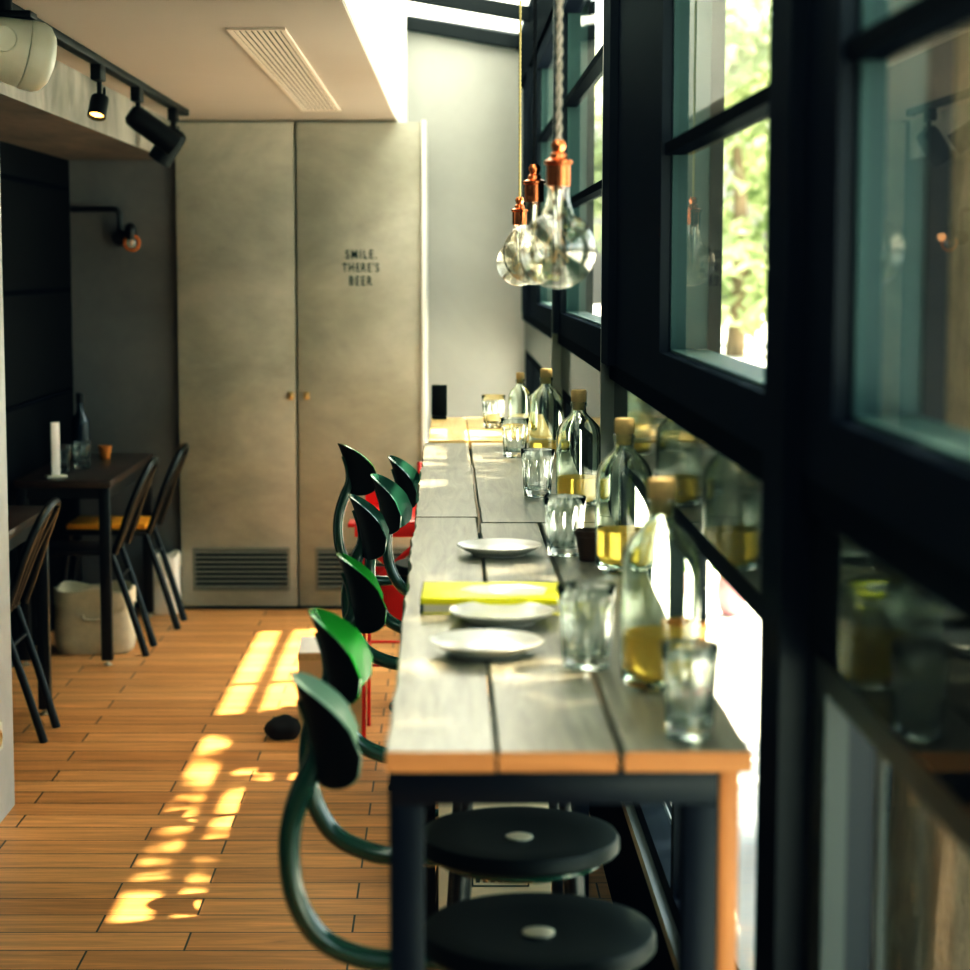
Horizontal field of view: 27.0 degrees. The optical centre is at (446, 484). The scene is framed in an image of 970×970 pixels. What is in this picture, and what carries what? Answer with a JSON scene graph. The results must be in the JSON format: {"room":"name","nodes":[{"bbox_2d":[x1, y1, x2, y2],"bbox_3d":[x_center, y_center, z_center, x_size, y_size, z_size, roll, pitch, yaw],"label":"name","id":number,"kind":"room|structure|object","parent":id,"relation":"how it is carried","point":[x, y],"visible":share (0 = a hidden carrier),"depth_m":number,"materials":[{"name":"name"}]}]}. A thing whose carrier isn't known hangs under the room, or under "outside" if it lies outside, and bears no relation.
{"room":"cafe","nodes":[
{"label":"cafe","id":0,"kind":"room"},
{"bbox_2d":[0,188,14,822],"bbox_3d":[-1.847,-0.036,5.538,1.105,2.090,0.820,0,6,0],"label":"wall pillar","id":1,"kind":"structure","parent":0,"point":[7,790],"depth_m":5.91,"materials":[{"name":"concrete"}]},
{"bbox_2d":[0,722,2,750],"bbox_3d":[-1.288,0.729,5.811,0.013,0.080,0.090,0,6,0],"label":"wall socket","id":2,"kind":"object","parent":1,"relation":"attached to","point":[1,731],"visible":1,"depth_m":5.83,"materials":[{"name":"white plastic"}]},
{"bbox_2d":[0,141,73,667],"bbox_3d":[-1.794,-0.276,7.725,0.112,2.100,3.620,0,6,0],"label":"wall","id":3,"kind":"structure","parent":0,"point":[34,185],"depth_m":8.62,"materials":[{"name":"black paint"}]},
{"bbox_2d":[69,122,181,607],"bbox_3d":[-1.500,-0.567,9.491,0.500,2.300,0.085,0,6,0],"label":"wall","id":4,"kind":"structure","parent":0,"point":[124,302],"depth_m":9.43,"materials":[{"name":"paint"}]},
{"bbox_2d":[71,206,140,251],"bbox_3d":[-1.572,-1.180,9.316,0.326,0.210,0.103,0,6,0],"label":"wall sconce","id":5,"kind":"object","parent":4,"relation":"attached to","point":[120,237],"visible":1,"depth_m":9.32,"materials":[{"name":"black paint"}]},
{"bbox_2d":[175,122,297,605],"bbox_3d":[-0.979,-0.548,9.415,0.546,2.255,0.060,0,6,0],"label":"door","id":6,"kind":"structure","parent":4,"relation":"in","point":[235,193],"depth_m":9.42,"materials":[{"name":"metal"}]},
{"bbox_2d":[183,605,341,608],"bbox_3d":[-0.686,0.578,9.549,1.152,0.012,0.034,0,6,0],"label":"baseboard","id":7,"kind":"structure","parent":4,"relation":"attached to","point":[298,606],"depth_m":9.53,"materials":[{"name":"black metal"}]},
{"bbox_2d":[12,0,396,121],"bbox_3d":[-1.311,-1.543,4.561,2.178,0.745,12.600,0,6,0],"label":"ceiling","id":8,"kind":"structure","parent":0,"point":[184,50],"depth_m":6.34,"materials":[{"name":"paint"}]},
{"bbox_2d":[0,0,56,91],"bbox_3d":[-0.978,-1.009,4.508,0.218,0.257,0.201,0,6,0],"label":"wall speaker","id":9,"kind":"object","parent":8,"relation":"attached to","point":[28,46],"visible":1,"depth_m":4.47,"materials":[{"name":"white plastic"}]},
{"bbox_2d":[0,60,170,159],"bbox_3d":[-1.837,-1.246,6.122,1.126,0.180,6.440,0,6,0],"label":"beam","id":10,"kind":"structure","parent":8,"relation":"attached to","point":[53,120],"depth_m":7.32,"materials":[{"name":"concrete"}]},
{"bbox_2d":[12,2,188,115],"bbox_3d":[-1.125,-1.361,6.479,0.040,0.028,4.375,0,6,0],"label":"track rail","id":11,"kind":"object","parent":8,"relation":"attached to","point":[63,40],"visible":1,"depth_m":6.69,"materials":[{"name":"black metal"}]},
{"bbox_2d":[87,64,108,120],"bbox_3d":[-1.128,-1.268,6.522,0.066,0.182,0.100,0,6,0],"label":"track spotlight","id":12,"kind":"object","parent":11,"relation":"attached to","point":[98,105],"visible":1,"depth_m":6.51,"materials":[{"name":"black metal"}]},
{"bbox_2d":[125,87,180,153],"bbox_3d":[-1.073,-1.331,7.385,0.201,0.241,0.110,-3,7,-29],"label":"track spotlight","id":13,"kind":"object","parent":11,"relation":"attached to","point":[140,120],"visible":1,"depth_m":7.36,"materials":[{"name":"black metal"}]},
{"bbox_2d":[149,108,185,167],"bbox_3d":[-1.155,-1.432,8.339,0.156,0.242,0.118,3,7,27],"label":"track spotlight","id":14,"kind":"object","parent":11,"relation":"attached to","point":[156,153],"visible":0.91,"depth_m":8.31,"materials":[{"name":"black metal"}]},
{"bbox_2d":[226,27,339,110],"bbox_3d":[-0.540,-1.447,7.187,0.166,0.007,2.980,0,6,0],"label":"ceiling vent","id":15,"kind":"object","parent":8,"relation":"in","point":[273,49],"visible":1,"depth_m":6.69,"materials":[{"name":"beige metal"}]},
{"bbox_2d":[342,0,406,121],"bbox_3d":[-0.269,-1.545,4.561,0.006,0.741,12.600,0,6,0],"label":"upstand","id":16,"kind":"structure","parent":8,"relation":"attached to","point":[380,25],"depth_m":7.99,"materials":[{"name":"white paint"}]},
{"bbox_2d":[0,608,611,969],"bbox_3d":[-0.950,1.143,4.900,2.900,0.120,12.700,0,6,0],"label":"floor","id":17,"kind":"structure","parent":0,"point":[143,834],"depth_m":5.91,"materials":[{"name":"brown wood"}]},
{"bbox_2d":[8,505,51,714],"bbox_3d":[-1.577,0.495,6.837,0.317,0.755,0.890,0,6,0],"label":"dining table","id":18,"kind":"object","parent":17,"relation":"on","point":[21,518],"visible":0.52,"depth_m":7.22,"materials":[{"name":"brown wood"}]},
{"bbox_2d":[10,497,60,742],"bbox_3d":[-1.614,0.454,6.923,0.583,0.826,0.364,0,6,0],"label":"dining chair","id":19,"kind":"object","parent":17,"relation":"on","point":[30,561],"visible":0.91,"depth_m":6.90,"materials":[{"name":"black paint"}]},
{"bbox_2d":[13,453,153,665],"bbox_3d":[-1.540,0.293,8.719,0.390,0.755,1.205,0,6,0],"label":"dining table","id":20,"kind":"object","parent":17,"relation":"on","point":[104,478],"visible":0.63,"depth_m":8.16,"materials":[{"name":"brown wood"}]},
{"bbox_2d":[44,422,67,478],"bbox_3d":[-1.585,-0.142,8.182,0.084,0.225,0.050,-3,7,-25],"label":"candle","id":21,"kind":"object","parent":20,"relation":"on","point":[55,430],"visible":1,"depth_m":8.18,"materials":[{"name":"white wax"}]},
{"bbox_2d":[60,444,71,472],"bbox_3d":[-1.600,-0.110,8.396,0.082,0.115,0.082,-2,6,-17],"label":"tumbler","id":22,"kind":"object","parent":20,"relation":"on","point":[65,449],"visible":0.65,"depth_m":8.37,"materials":[{"name":"clear glass"}]},
{"bbox_2d":[71,393,89,462],"bbox_3d":[-1.600,-0.251,8.824,0.078,0.305,0.078,0,6,0],"label":"wine bottle","id":23,"kind":"object","parent":20,"relation":"on","point":[80,425],"visible":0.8,"depth_m":8.80,"materials":[{"name":"black"}]},
{"bbox_2d":[72,441,91,468],"bbox_3d":[-1.545,-0.127,8.555,0.082,0.115,0.082,3,7,27],"label":"tumbler","id":24,"kind":"object","parent":20,"relation":"on","point":[81,449],"visible":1,"depth_m":8.53,"materials":[{"name":"clear glass"}]},
{"bbox_2d":[98,445,111,458],"bbox_3d":[-1.520,-0.145,8.986,0.062,0.060,0.062,0,6,0],"label":"clay cup","id":25,"kind":"object","parent":20,"relation":"on","point":[104,450],"visible":1,"depth_m":8.96,"materials":[{"name":"orange ceramic"}]},
{"bbox_2d":[53,580,136,653],"bbox_3d":[-1.480,0.556,8.497,0.337,0.280,0.252,0,6,-3],"label":"basket","id":26,"kind":"object","parent":17,"relation":"on","point":[77,615],"visible":0.89,"depth_m":8.40,"materials":[{"name":"beige fabric"}]},
{"bbox_2d":[35,456,158,656],"bbox_3d":[-1.494,0.290,8.449,0.583,0.826,0.364,0,6,0],"label":"dining chair","id":27,"kind":"object","parent":17,"relation":"on","point":[134,508],"visible":0.8,"depth_m":8.36,"materials":[{"name":"black paint"}]},
{"bbox_2d":[61,443,188,629],"bbox_3d":[-1.447,0.223,9.076,0.583,0.826,0.364,0,6,0],"label":"dining chair","id":28,"kind":"object","parent":17,"relation":"on","point":[81,526],"visible":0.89,"depth_m":8.97,"materials":[{"name":"black paint"}]},
{"bbox_2d":[152,549,180,614],"bbox_3d":[-1.315,0.454,9.429,0.137,0.285,0.185,0,6,0],"label":"canvas bag","id":29,"kind":"object","parent":17,"relation":"on","point":[174,557],"visible":0.46,"depth_m":9.37,"materials":[{"name":"beige fabric"}]},
{"bbox_2d":[264,714,300,739],"bbox_3d":[-0.564,0.825,6.928,0.128,0.080,0.120,0,6,0],"label":"cloth bundle","id":30,"kind":"object","parent":17,"relation":"on","point":[284,726],"visible":1,"depth_m":6.88,"materials":[{"name":"black fabric"}]},
{"bbox_2d":[298,636,361,734],"bbox_3d":[-0.400,0.702,7.095,0.234,0.290,0.305,0,6,-2],"label":"cardboard box","id":31,"kind":"object","parent":17,"relation":"on","point":[309,655],"visible":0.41,"depth_m":6.95,"materials":[{"name":"beige cardboard"}]},
{"bbox_2d":[348,462,421,737],"bbox_3d":[-0.196,0.407,6.840,0.252,0.930,0.494,0,6,0],"label":"chair","id":32,"kind":"object","parent":17,"relation":"on","point":[393,600],"visible":0.18,"depth_m":6.68,"materials":[{"name":"red paint"}]},
{"bbox_2d":[333,443,492,789],"bbox_3d":[-0.084,0.410,6.068,0.533,1.088,0.354,-2,7,-20],"label":"bar stool","id":33,"kind":"object","parent":17,"relation":"on","point":[358,469],"visible":0.31,"depth_m":5.93,"materials":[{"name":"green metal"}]},
{"bbox_2d":[341,494,487,911],"bbox_3d":[0.015,0.554,4.817,0.533,1.069,0.354,0,6,0],"label":"bar stool","id":34,"kind":"object","parent":17,"relation":"on","point":[372,528],"visible":0.3,"depth_m":4.75,"materials":[{"name":"green metal"}]},
{"bbox_2d":[364,474,483,632],"bbox_3d":[0.051,0.510,5.197,0.533,1.076,0.354,1,6,8],"label":"bar stool","id":35,"kind":"object","parent":17,"relation":"on","point":[395,506],"visible":0.18,"depth_m":5.19,"materials":[{"name":"green metal"}]},
{"bbox_2d":[383,455,484,595],"bbox_3d":[0.081,0.455,5.711,0.533,1.076,0.354,1,6,6],"label":"bar stool","id":36,"kind":"object","parent":17,"relation":"on","point":[404,474],"visible":0.2,"depth_m":5.70,"materials":[{"name":"green metal"}]},
{"bbox_2d":[336,553,570,905],"bbox_3d":[0.036,0.655,3.936,0.533,1.057,0.354,0,6,-4],"label":"bar stool","id":37,"kind":"object","parent":17,"relation":"on","point":[367,609],"visible":0.3,"depth_m":3.84,"materials":[{"name":"green metal"}]},
{"bbox_2d":[299,608,619,903],"bbox_3d":[0.027,0.726,3.273,0.533,1.057,0.354,0,6,4],"label":"bar stool","id":38,"kind":"object","parent":17,"relation":"on","point":[506,845],"visible":0.9,"depth_m":3.22,"materials":[{"name":"black metal"}]},
{"bbox_2d":[278,672,655,969],"bbox_3d":[0.037,0.778,2.793,0.533,1.057,0.354,0,6,-4],"label":"bar stool","id":39,"kind":"object","parent":17,"relation":"on","point":[524,930],"visible":0.98,"depth_m":2.74,"materials":[{"name":"green metal"}]},
{"bbox_2d":[429,418,527,450],"bbox_3d":[0.143,0.325,7.040,0.403,1.050,0.990,0,6,0],"label":"bar table","id":40,"kind":"object","parent":17,"relation":"on","point":[449,430],"visible":0.22,"depth_m":6.79,"materials":[{"name":"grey wood"}]},
{"bbox_2d":[432,385,446,418],"bbox_3d":[-0.028,-0.305,7.410,0.056,0.125,0.060,0,6,0],"label":"holder","id":41,"kind":"object","parent":40,"relation":"on","point":[439,392],"visible":1,"depth_m":7.39,"materials":[{"name":"black plastic"}]},
{"bbox_2d":[482,394,504,428],"bbox_3d":[0.160,-0.252,6.963,0.082,0.115,0.082,-3,7,-23],"label":"tumbler","id":42,"kind":"object","parent":40,"relation":"on","point":[493,404],"visible":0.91,"depth_m":6.93,"materials":[{"name":"clear glass"}]},
{"bbox_2d":[508,372,530,435],"bbox_3d":[0.240,-0.264,6.630,0.077,0.210,0.077,0,6,0],"label":"wine bottle","id":43,"kind":"object","parent":40,"relation":"on","point":[518,400],"visible":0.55,"depth_m":6.60,"materials":[{"name":"clear glass"}]},
{"bbox_2d":[438,805,550,909],"bbox_3d":[0.100,0.834,4.313,0.236,0.620,0.171,0,6,0],"label":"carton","id":44,"kind":"object","parent":17,"relation":"on","point":[478,888],"visible":0.09,"depth_m":4.23,"materials":[{"name":"beige"}]},
{"bbox_2d":[385,443,752,969],"bbox_3d":[0.138,0.608,4.404,0.427,1.051,4.104,0,6,0],"label":"bar table","id":45,"kind":"object","parent":17,"relation":"on","point":[556,744],"visible":0.69,"depth_m":2.40,"materials":[{"name":"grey wood"}]},
{"bbox_2d":[429,629,542,659],"bbox_3d":[0.056,0.231,2.901,0.165,0.021,0.165,0,6,0],"label":"plate","id":46,"kind":"object","parent":45,"relation":"on","point":[473,644],"visible":1,"depth_m":2.92,"materials":[{"name":"white ceramic"}]},
{"bbox_2d":[420,582,558,613],"bbox_3d":[0.072,0.184,3.307,0.228,0.027,0.170,0,6,1],"label":"book","id":47,"kind":"object","parent":45,"relation":"on","point":[436,597],"visible":0.68,"depth_m":3.26,"materials":[{"name":"yellow paper"}]},
{"bbox_2d":[457,538,541,557],"bbox_3d":[0.101,0.124,3.901,0.165,0.021,0.165,0,6,0],"label":"plate","id":48,"kind":"object","parent":45,"relation":"on","point":[486,547],"visible":1,"depth_m":3.92,"materials":[{"name":"white ceramic"}]},
{"bbox_2d":[449,602,553,627],"bbox_3d":[0.085,0.204,3.155,0.165,0.021,0.165,0,6,0],"label":"plate","id":49,"kind":"object","parent":45,"relation":"on","point":[527,613],"visible":1,"depth_m":3.17,"materials":[{"name":"white ceramic"}]},
{"bbox_2d":[501,417,528,457],"bbox_3d":[0.198,-0.138,5.899,0.082,0.115,0.082,-4,7,-30],"label":"tumbler","id":50,"kind":"object","parent":45,"relation":"on","point":[514,429],"visible":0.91,"depth_m":5.87,"materials":[{"name":"clear glass"}]},
{"bbox_2d":[521,448,554,497],"bbox_3d":[0.219,-0.029,4.885,0.082,0.115,0.082,1,6,10],"label":"tumbler","id":51,"kind":"object","parent":45,"relation":"on","point":[537,463],"visible":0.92,"depth_m":4.86,"materials":[{"name":"clear glass"}]},
{"bbox_2d":[528,368,563,455],"bbox_3d":[0.291,-0.214,5.941,0.104,0.257,0.104,-3,7,-25],"label":"wine bottle","id":52,"kind":"object","parent":45,"relation":"on","point":[545,405],"visible":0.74,"depth_m":5.90,"materials":[{"name":"clear glass"}]},
{"bbox_2d":[543,494,585,557],"bbox_3d":[0.226,0.079,3.881,0.082,0.115,0.082,-5,8,-40],"label":"tumbler","id":53,"kind":"object","parent":45,"relation":"on","point":[564,513],"visible":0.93,"depth_m":3.85,"materials":[{"name":"clear glass"}]},
{"bbox_2d":[556,389,600,506],"bbox_3d":[0.304,-0.085,4.678,0.104,0.270,0.104,-6,8,-43],"label":"wine bottle","id":54,"kind":"object","parent":45,"relation":"on","point":[578,436],"visible":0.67,"depth_m":4.64,"materials":[{"name":"clear glass"}]},
{"bbox_2d":[574,528,594,561],"bbox_3d":[0.272,0.113,3.824,0.064,0.058,0.064,0,6,0],"label":"clay cup","id":55,"kind":"object","parent":45,"relation":"on","point":[585,537],"visible":0.65,"depth_m":3.80,"materials":[{"name":"brown ceramic"}]},
{"bbox_2d":[556,581,615,671],"bbox_3d":[0.192,0.196,2.792,0.082,0.115,0.082,0,6,0],"label":"tumbler","id":56,"kind":"object","parent":45,"relation":"on","point":[586,608],"visible":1,"depth_m":2.76,"materials":[{"name":"clear glass"}]},
{"bbox_2d":[595,418,651,571],"bbox_3d":[0.322,0.018,3.683,0.104,0.279,0.104,5,8,38],"label":"wine bottle","id":57,"kind":"object","parent":45,"relation":"on","point":[622,477],"visible":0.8,"depth_m":3.65,"materials":[{"name":"clear glass"}]},
{"bbox_2d":[620,477,700,690],"bbox_3d":[0.281,0.129,2.659,0.104,0.276,0.104,-2,7,-21],"label":"wine bottle","id":58,"kind":"object","parent":45,"relation":"on","point":[660,563],"visible":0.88,"depth_m":2.62,"materials":[{"name":"clear glass"}]},
{"bbox_2d":[661,638,719,741],"bbox_3d":[0.285,0.241,2.374,0.069,0.113,0.069,2,7,19],"label":"tumbler","id":59,"kind":"object","parent":45,"relation":"on","point":[690,665],"visible":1,"depth_m":2.35,"materials":[{"name":"clear glass"}]},
{"bbox_2d":[700,620,707,638],"bbox_3d":[0.326,0.222,2.775,0.064,0.066,0.064,0,6,0],"label":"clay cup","id":60,"kind":"object","parent":45,"relation":"on","point":[703,625],"visible":0.12,"depth_m":2.75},
{"bbox_2d":[294,122,427,604],"bbox_3d":[-0.680,-0.628,10.219,1.152,2.268,1.545,0,6,0],"label":"wall","id":61,"kind":"structure","parent":0,"point":[295,169],"depth_m":9.52,"materials":[{"name":"paint"}]},
{"bbox_2d":[296,122,421,605],"bbox_3d":[-0.406,-0.548,9.415,0.577,2.255,0.060,0,6,0],"label":"door","id":62,"kind":"structure","parent":61,"relation":"in","point":[359,184],"depth_m":9.39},
{"bbox_2d":[422,120,425,450],"bbox_3d":[-0.107,-0.547,9.430,0.018,2.275,0.052,0,6,0],"label":"trim","id":63,"kind":"structure","parent":61,"relation":"attached to","point":[423,121],"depth_m":9.36,"materials":[{"name":"white paint"}]},
{"bbox_2d":[406,15,524,532],"bbox_3d":[0.100,-1.131,11.002,0.800,3.100,0.120,0,6,0],"label":"wall","id":64,"kind":"structure","parent":0,"point":[466,93],"depth_m":10.91,"materials":[{"name":"paint"}]},
{"bbox_2d":[401,0,529,49],"bbox_3d":[0.083,-1.748,4.590,0.835,0.215,12.700,0,6,0],"label":"skylight","id":65,"kind":"object","parent":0,"point":[503,15],"visible":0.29,"depth_m":10.54,"materials":[{"name":"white glass"}]},
{"bbox_2d":[496,0,542,285],"bbox_3d":[0.196,-1.199,5.403,0.125,1.329,0.125,0,6,3],"label":"pendant lamp","id":66,"kind":"object","parent":65,"relation":"hanging from","point":[518,212],"visible":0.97,"depth_m":5.44,"materials":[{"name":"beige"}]},
{"bbox_2d":[511,197,527,224],"bbox_3d":[0.196,-0.740,5.452,0.046,0.075,0.047,0,6,0],"label":"socket","id":67,"kind":"object","parent":66,"relation":"attached to","point":[518,212],"depth_m":5.44,"materials":[{"name":"orange metal"}]},
{"bbox_2d":[503,0,564,284],"bbox_3d":[0.174,-1.056,3.980,0.125,1.317,0.125,0,6,0],"label":"pendant lamp","id":68,"kind":"object","parent":65,"relation":"hanging from","point":[534,185],"visible":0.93,"depth_m":4.02,"materials":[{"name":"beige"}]},
{"bbox_2d":[523,164,545,201],"bbox_3d":[0.174,-0.602,4.028,0.046,0.075,0.047,0,6,0],"label":"socket","id":69,"kind":"object","parent":68,"relation":"attached to","point":[534,185],"depth_m":4.02,"materials":[{"name":"orange metal"}]},
{"bbox_2d":[519,0,596,288],"bbox_3d":[0.180,-0.973,3.215,0.125,1.316,0.125,0,6,0],"label":"pendant lamp","id":70,"kind":"object","parent":65,"relation":"hanging from","point":[558,167],"visible":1,"depth_m":3.25,"materials":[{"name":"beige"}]},
{"bbox_2d":[544,140,572,186],"bbox_3d":[0.180,-0.520,3.263,0.046,0.075,0.047,0,6,0],"label":"socket","id":71,"kind":"object","parent":70,"relation":"attached to","point":[558,168],"depth_m":3.25,"materials":[{"name":"orange metal"}]},
{"bbox_2d":[589,805,738,969],"bbox_3d":[0.470,0.910,4.825,0.100,0.360,12.600,0,6,0],"label":"wall","id":72,"kind":"structure","parent":0,"point":[627,884],"depth_m":4.65,"materials":[{"name":"black paint"}]},
{"bbox_2d":[525,67,530,316],"bbox_3d":[0.443,-1.420,9.830,0.114,1.195,0.150,0,6,0],"label":"trim","id":73,"kind":"structure","parent":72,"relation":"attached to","point":[528,70],"depth_m":9.78,"materials":[{"name":"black metal"}]},
{"bbox_2d":[525,350,542,393],"bbox_3d":[0.453,-0.166,9.273,0.055,0.780,3.525,0,6,0],"label":"window","id":74,"kind":"structure","parent":72,"relation":"in","point":[532,367],"depth_m":10.16,"materials":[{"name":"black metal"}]},
{"bbox_2d":[552,15,561,395],"bbox_3d":[0.443,-0.669,7.428,0.114,2.175,0.015,0,6,0],"label":"trim","id":75,"kind":"structure","parent":72,"relation":"attached to","point":[556,348],"depth_m":7.44,"materials":[{"name":"grey metal"}]},
{"bbox_2d":[552,0,587,333],"bbox_3d":[0.443,-1.148,7.294,0.114,1.195,0.150,0,6,0],"label":"trim","id":76,"kind":"structure","parent":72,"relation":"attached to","point":[555,266],"depth_m":7.27,"materials":[{"name":"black metal"}]},
{"bbox_2d":[562,388,599,693],"bbox_3d":[0.453,0.151,6.325,0.055,0.780,2.375,0,6,0],"label":"window","id":77,"kind":"structure","parent":72,"relation":"in","point":[566,398],"depth_m":7.21,"materials":[{"name":"black glass"}]},
{"bbox_2d":[598,0,614,716],"bbox_3d":[0.443,-0.415,5.062,0.114,2.175,0.015,0,6,0],"label":"trim","id":78,"kind":"structure","parent":72,"relation":"attached to","point":[606,384],"depth_m":5.08,"materials":[{"name":"grey metal"}]},
{"bbox_2d":[601,0,618,365],"bbox_3d":[0.443,-0.890,4.898,0.114,1.195,0.210,0,6,0],"label":"window frame","id":79,"kind":"structure","parent":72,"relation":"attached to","point":[611,7],"depth_m":4.84,"materials":[{"name":"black metal"}]},
{"bbox_2d":[622,805,677,969],"bbox_3d":[0.453,0.719,4.804,0.095,0.025,12.600,0,6,0],"label":"sill","id":80,"kind":"structure","parent":72,"relation":"on","point":[665,917],"depth_m":4.02,"materials":[{"name":"grey metal"}]},
{"bbox_2d":[619,507,759,930],"bbox_3d":[0.453,0.418,3.832,0.055,0.780,2.610,0,6,0],"label":"window","id":81,"kind":"structure","parent":72,"relation":"in","point":[661,832],"depth_m":3.79,"materials":[{"name":"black metal"}]},
{"bbox_2d":[524,321,969,969],"bbox_3d":[0.455,0.239,4.753,0.070,0.940,12.600,0,6,0],"label":"window","id":82,"kind":"structure","parent":72,"relation":"in","point":[834,703],"depth_m":2.16,"materials":[{"name":"grey metal"}]},
{"bbox_2d":[522,312,969,621],"bbox_3d":[0.449,-0.248,4.700,0.082,0.040,12.600,0,6,0],"label":"ledge","id":83,"kind":"object","parent":82,"relation":"on","point":[943,580],"visible":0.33,"depth_m":2.10,"materials":[{"name":"black metal"}]},
{"bbox_2d":[522,81,525,312],"bbox_3d":[0.463,-1.481,10.401,0.115,1.195,1.000,0,6,0],"label":"window","id":84,"kind":"structure","parent":83,"relation":"on","point":[524,86],"depth_m":10.70,"materials":[{"name":"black metal"}]},
{"bbox_2d":[530,14,553,328],"bbox_3d":[0.463,-1.284,8.562,0.115,1.195,2.400,0,6,0],"label":"window","id":85,"kind":"structure","parent":83,"relation":"on","point":[540,296],"depth_m":9.12,"materials":[{"name":"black metal"}]},
{"bbox_2d":[559,0,602,357],"bbox_3d":[0.463,-1.022,6.123,0.115,1.195,2.225,0,6,0],"label":"window","id":86,"kind":"structure","parent":83,"relation":"on","point":[582,69],"depth_m":7.13,"materials":[{"name":"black metal"}]},
{"bbox_2d":[616,0,768,451],"bbox_3d":[0.463,-0.751,3.600,0.115,1.195,2.400,0,6,0],"label":"window","id":87,"kind":"structure","parent":83,"relation":"on","point":[674,123],"depth_m":3.82,"materials":[{"name":"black metal"}]},
{"bbox_2d":[800,0,969,572],"bbox_3d":[0.463,-0.484,1.110,0.115,1.195,2.310,0,6,0],"label":"window","id":88,"kind":"structure","parent":83,"relation":"on","point":[875,435],"depth_m":2.09,"materials":[{"name":"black metal"}]},
{"bbox_2d":[754,0,875,969],"bbox_3d":[0.443,0.064,2.405,0.114,2.560,0.150,0,6,0],"label":"window frame","id":89,"kind":"structure","parent":72,"relation":"attached to","point":[785,654],"depth_m":2.36,"materials":[{"name":"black metal"}]},
{"label":"outside","id":90,"kind":"structure","parent":0,"visible":0},
{"bbox_2d":[593,306,764,969],"bbox_3d":[15.260,-2.016,34.985,29.480,0.140,110.000,0,6,0],"label":"outdoor background","id":91,"kind":"structure","parent":90,"point":[738,637],"depth_m":7.91,"materials":[{"name":"white"}]},
{"bbox_2d":[594,36,602,241],"bbox_3d":[4.094,-7.962,49.262,5.510,8.654,4.104,-2,6,-16],"label":"street tree","id":92,"kind":"object","parent":91,"relation":"on","point":[599,86],"visible":0.02,"depth_m":48.87,"materials":[{"name":"green plant"}]},
{"bbox_2d":[593,0,769,356],"bbox_3d":[5.332,-6.110,37.453,5.138,7.498,5.162,0,6,0],"label":"street tree","id":93,"kind":"object","parent":91,"relation":"on","point":[743,292],"visible":0.29,"depth_m":37.05,"materials":[{"name":"green plant"}]},
{"bbox_2d":[710,566,745,615],"bbox_3d":[1.377,0.445,9.707,0.215,0.362,0.244,-2,7,-19],"label":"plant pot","id":94,"kind":"object","parent":91,"relation":"on","point":[730,603],"visible":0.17,"depth_m":9.66,"materials":[{"name":"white ceramic"}]},
{"bbox_2d":[721,0,769,332],"bbox_3d":[7.394,-7.314,43.575,5.901,8.582,5.656,0,6,0],"label":"street tree","id":95,"kind":"object","parent":91,"relation":"on","point":[761,129],"visible":0.02,"depth_m":43.16,"materials":[{"name":"green plant"}]},
{"bbox_2d":[871,751,892,969],"bbox_3d":[1.030,0.457,5.080,0.668,1.334,1.724,0,6,4],"label":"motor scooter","id":96,"kind":"object","parent":91,"relation":"on","point":[890,770],"visible":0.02,"depth_m":4.40,"materials":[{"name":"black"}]},
{"bbox_3d":[0.460,0.083,-0.871,0.080,2.500,1.450,0,6,0],"label":"wall","id":97,"kind":"structure","parent":0,"visible":0},
{"bbox_2d":[521,0,590,87],"bbox_3d":[0.455,-1.605,4.555,0.130,0.300,12.600,0,6,0],"label":"beam","id":98,"kind":"structure","parent":97,"relation":"attached to","point":[545,8],"depth_m":9.22,"materials":[{"name":"black metal"}]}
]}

